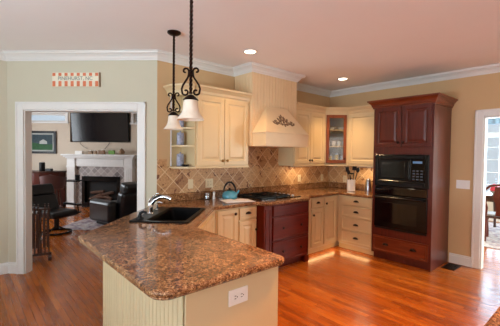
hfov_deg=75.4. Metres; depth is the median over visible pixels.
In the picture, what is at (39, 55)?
trim
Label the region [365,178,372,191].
thermal carafe
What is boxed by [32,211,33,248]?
tray
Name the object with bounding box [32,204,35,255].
folding tray table
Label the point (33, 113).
window
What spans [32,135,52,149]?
print
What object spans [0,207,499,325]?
floor
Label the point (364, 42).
ceiling
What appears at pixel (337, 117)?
upper cabinet
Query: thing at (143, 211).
sprayer
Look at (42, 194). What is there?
lounge chair
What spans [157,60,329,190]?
wall
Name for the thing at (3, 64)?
wall
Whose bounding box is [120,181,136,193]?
cushion
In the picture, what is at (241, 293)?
socket
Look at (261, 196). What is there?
cooktop
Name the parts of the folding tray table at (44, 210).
leg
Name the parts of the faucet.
spout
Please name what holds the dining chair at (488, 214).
on the area rug at (493, 241)
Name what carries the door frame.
attached to the wall at (124, 80)
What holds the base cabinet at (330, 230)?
on the floor
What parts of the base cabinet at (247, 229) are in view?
door, drawer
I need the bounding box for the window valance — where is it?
[488,118,499,123]
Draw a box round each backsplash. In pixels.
[157,147,327,194]
[329,164,372,184]
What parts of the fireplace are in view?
metal frame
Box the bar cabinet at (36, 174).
[32,170,66,206]
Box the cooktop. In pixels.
[237,192,299,200]
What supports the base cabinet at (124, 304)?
on the floor
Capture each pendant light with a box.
[164,30,182,129]
[177,0,203,120]
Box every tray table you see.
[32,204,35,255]
[36,204,38,254]
[43,204,45,254]
[46,203,49,253]
[66,179,83,211]
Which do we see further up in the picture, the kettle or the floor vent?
the kettle
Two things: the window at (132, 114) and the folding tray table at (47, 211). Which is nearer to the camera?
the folding tray table at (47, 211)
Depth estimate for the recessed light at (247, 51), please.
3.76 m
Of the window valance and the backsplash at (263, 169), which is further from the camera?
the window valance
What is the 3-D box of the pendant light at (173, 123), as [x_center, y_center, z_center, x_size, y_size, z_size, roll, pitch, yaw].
[-0.757,-0.813,3.208,0.194,0.960,0.194,1,1,7]
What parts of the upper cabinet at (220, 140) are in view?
door, light rail, crown, door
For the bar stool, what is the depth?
7.28 m
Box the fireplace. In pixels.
[60,154,136,206]
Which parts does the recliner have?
armrest, backrest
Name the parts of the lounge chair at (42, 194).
backrest, swivel post, seat, armrest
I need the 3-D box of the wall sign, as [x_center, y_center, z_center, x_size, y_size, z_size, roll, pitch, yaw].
[-2.089,-1.000,3.885,0.593,0.171,0.024,1,1,4]
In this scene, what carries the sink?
in the countertop
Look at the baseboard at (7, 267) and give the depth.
3.99 m
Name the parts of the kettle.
handle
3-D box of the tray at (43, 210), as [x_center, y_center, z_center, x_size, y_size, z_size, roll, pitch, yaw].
[-2.920,0.927,4.571,0.018,0.485,0.260,0,2,-32]
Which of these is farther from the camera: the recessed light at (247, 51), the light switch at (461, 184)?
the light switch at (461, 184)
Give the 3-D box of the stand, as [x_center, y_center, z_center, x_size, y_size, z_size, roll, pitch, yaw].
[-2.951,0.997,4.554,0.260,0.715,0.300,0,2,-32]
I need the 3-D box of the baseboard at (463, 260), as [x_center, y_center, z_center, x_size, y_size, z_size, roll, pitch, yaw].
[2.942,1.356,4.533,0.015,0.138,0.270,-1,2,-41]
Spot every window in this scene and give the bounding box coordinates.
[32,112,68,122]
[129,113,136,124]
[486,132,499,184]
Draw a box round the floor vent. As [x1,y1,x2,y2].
[441,263,460,270]
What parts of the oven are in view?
handle, control panel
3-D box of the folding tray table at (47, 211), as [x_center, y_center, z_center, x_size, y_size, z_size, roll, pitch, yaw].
[-2.875,0.929,4.599,0.035,0.680,0.260,0,2,-32]
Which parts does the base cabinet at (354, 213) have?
drawer, drawer, drawer, drawer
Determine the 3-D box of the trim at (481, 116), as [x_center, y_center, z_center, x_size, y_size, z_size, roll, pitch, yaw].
[3.523,0.375,3.966,0.174,2.145,1.295,-1,2,-41]
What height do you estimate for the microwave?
0.452 m
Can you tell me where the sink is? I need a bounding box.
[129,207,205,223]
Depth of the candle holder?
8.78 m
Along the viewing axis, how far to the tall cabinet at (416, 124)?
4.42 m
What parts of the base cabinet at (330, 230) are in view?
door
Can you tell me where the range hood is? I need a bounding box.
[235,72,308,147]
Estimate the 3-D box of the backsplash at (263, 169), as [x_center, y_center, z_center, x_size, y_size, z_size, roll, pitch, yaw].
[0.188,0.062,5.007,3.464,0.607,0.008,-1,2,-41]
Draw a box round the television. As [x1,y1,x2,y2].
[70,113,129,147]
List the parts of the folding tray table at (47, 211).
leg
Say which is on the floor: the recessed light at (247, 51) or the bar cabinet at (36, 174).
the bar cabinet at (36, 174)
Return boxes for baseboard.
[0,262,15,274]
[449,252,470,266]
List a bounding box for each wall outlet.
[205,178,212,187]
[229,285,247,306]
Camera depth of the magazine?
4.04 m
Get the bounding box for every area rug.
[62,217,102,229]
[484,222,499,249]
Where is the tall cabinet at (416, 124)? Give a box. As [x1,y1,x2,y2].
[367,92,457,271]
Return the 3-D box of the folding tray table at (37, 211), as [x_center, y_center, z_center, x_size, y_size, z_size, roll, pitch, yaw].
[-2.980,0.930,4.533,0.035,0.680,0.260,0,2,-32]
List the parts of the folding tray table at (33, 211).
leg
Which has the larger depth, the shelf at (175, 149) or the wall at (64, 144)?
the wall at (64, 144)
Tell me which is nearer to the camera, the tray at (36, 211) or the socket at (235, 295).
the socket at (235, 295)
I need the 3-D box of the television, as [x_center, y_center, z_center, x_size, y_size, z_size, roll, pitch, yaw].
[-4.150,-0.891,9.117,1.630,1.004,0.433,1,1,4]
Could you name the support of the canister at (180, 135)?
on the shelf at (175, 149)
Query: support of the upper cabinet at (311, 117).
attached to the wall at (164, 69)
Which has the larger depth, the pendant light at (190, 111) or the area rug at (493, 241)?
the area rug at (493, 241)
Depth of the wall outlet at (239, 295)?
1.69 m
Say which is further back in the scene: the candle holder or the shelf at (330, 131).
the candle holder
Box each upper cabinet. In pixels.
[181,84,252,168]
[278,102,327,165]
[324,107,348,165]
[348,105,373,166]
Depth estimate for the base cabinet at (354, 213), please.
5.06 m
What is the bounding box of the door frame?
[15,102,145,273]
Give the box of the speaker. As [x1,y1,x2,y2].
[39,162,44,170]
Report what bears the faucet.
on the countertop
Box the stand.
[32,208,51,262]
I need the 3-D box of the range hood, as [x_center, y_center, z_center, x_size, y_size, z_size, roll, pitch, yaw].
[0.329,-0.775,4.665,0.910,1.082,0.643,-1,2,-41]
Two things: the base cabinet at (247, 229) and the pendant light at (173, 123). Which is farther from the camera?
the base cabinet at (247, 229)
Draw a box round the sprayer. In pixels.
[136,210,146,218]
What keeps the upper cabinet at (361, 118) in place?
attached to the wall at (480, 92)
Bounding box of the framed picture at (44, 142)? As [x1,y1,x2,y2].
[32,131,56,153]
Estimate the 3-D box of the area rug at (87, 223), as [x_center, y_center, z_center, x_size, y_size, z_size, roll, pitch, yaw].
[-2.572,1.282,7.368,2.350,0.010,2.250,1,1,4]
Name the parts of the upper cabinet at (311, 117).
light rail, door, crown, door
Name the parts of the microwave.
door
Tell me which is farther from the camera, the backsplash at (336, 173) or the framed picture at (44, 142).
the framed picture at (44, 142)
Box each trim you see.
[0,49,499,96]
[471,108,499,268]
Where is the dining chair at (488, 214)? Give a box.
[484,184,499,241]
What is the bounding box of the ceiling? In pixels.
[0,0,499,115]
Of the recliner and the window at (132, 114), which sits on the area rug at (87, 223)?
the recliner
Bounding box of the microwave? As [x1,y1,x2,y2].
[375,155,429,189]
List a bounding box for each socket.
[233,293,238,301]
[239,291,244,298]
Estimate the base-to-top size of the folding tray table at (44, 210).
0.680 m
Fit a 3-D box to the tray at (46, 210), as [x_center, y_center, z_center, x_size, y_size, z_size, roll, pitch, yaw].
[-2.882,0.927,4.595,0.018,0.485,0.260,0,2,-32]
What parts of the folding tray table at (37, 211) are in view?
leg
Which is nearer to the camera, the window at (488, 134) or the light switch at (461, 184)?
the light switch at (461, 184)
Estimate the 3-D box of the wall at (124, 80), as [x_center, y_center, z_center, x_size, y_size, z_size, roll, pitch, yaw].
[-2.046,0.025,3.978,1.875,2.710,0.110,1,1,4]
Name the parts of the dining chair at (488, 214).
leg, leg, seat frame, frame, seat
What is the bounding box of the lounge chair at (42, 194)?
[32,183,81,235]
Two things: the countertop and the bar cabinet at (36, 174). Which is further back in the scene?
the bar cabinet at (36, 174)
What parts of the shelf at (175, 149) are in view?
panel, crown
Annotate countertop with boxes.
[78,181,372,300]
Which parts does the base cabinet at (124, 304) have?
door, door, panel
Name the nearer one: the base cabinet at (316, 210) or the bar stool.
the base cabinet at (316, 210)
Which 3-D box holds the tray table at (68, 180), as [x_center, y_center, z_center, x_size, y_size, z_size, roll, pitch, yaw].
[-4.475,0.836,8.154,0.420,0.815,0.320,1,1,4]
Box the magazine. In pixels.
[219,198,255,203]
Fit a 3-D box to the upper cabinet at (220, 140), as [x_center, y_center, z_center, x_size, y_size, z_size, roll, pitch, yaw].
[-0.415,-0.432,4.182,0.842,0.982,0.400,-1,2,-41]
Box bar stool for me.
[39,175,66,218]
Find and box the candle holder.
[108,150,114,154]
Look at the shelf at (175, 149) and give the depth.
3.94 m
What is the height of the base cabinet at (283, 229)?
0.870 m
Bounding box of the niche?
[115,113,130,142]
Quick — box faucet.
[147,192,171,213]
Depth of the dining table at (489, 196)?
6.42 m
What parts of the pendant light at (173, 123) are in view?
rod, lamp shade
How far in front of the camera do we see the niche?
9.30 m
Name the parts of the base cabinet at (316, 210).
door, drawer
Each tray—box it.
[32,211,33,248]
[36,211,36,248]
[43,210,43,247]
[46,210,47,246]
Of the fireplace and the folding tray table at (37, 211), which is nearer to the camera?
the folding tray table at (37, 211)
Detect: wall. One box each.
[0,60,7,262]
[7,60,156,261]
[32,112,136,200]
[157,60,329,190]
[328,72,499,266]
[487,202,492,210]
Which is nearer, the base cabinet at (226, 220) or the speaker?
the base cabinet at (226, 220)
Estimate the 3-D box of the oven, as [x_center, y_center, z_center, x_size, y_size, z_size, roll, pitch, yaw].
[2.248,0.648,4.650,0.589,0.610,0.722,-1,2,-41]
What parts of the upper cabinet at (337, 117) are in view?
light rail, door, crown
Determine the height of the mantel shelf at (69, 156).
0.115 m
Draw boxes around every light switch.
[188,179,192,188]
[456,180,469,188]
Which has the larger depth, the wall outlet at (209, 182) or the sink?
the wall outlet at (209, 182)
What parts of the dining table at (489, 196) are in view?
leg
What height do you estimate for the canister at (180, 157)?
0.172 m
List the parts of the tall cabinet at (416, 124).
door, drawer, crown, door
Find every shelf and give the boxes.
[60,154,136,158]
[163,83,194,168]
[329,130,342,132]
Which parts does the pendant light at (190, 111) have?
lamp shade, rod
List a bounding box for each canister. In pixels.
[177,131,183,144]
[177,152,183,165]
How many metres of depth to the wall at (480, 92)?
4.53 m
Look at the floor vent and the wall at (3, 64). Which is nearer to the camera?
the wall at (3, 64)
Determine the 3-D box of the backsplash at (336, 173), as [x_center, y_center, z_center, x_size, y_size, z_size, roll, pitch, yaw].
[1.906,0.200,5.702,0.008,0.337,1.225,-1,2,-41]
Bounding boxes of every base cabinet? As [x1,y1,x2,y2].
[103,210,277,325]
[215,208,237,240]
[238,205,257,246]
[256,200,308,267]
[308,197,323,253]
[320,195,338,250]
[337,195,373,255]
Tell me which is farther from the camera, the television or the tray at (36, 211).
the television
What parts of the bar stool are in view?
backrest, leg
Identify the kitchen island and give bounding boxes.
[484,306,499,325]
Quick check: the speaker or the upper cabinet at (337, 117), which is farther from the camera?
the speaker
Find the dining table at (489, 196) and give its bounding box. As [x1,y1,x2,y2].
[486,192,495,226]
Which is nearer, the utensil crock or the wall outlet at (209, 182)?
the wall outlet at (209, 182)
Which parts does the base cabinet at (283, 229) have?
drawer, drawer, drawer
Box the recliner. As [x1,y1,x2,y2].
[89,181,136,224]
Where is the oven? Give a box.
[374,186,427,235]
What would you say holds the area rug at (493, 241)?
on the floor
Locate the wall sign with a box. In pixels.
[52,72,100,86]
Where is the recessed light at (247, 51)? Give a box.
[243,49,257,53]
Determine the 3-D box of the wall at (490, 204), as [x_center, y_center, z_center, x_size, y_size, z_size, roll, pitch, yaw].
[6.481,0.052,6.958,0.120,2.710,4.600,-1,2,-41]
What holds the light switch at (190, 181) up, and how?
attached to the wall at (164, 69)
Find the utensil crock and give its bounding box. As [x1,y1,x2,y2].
[347,179,354,190]
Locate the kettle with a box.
[222,181,239,198]

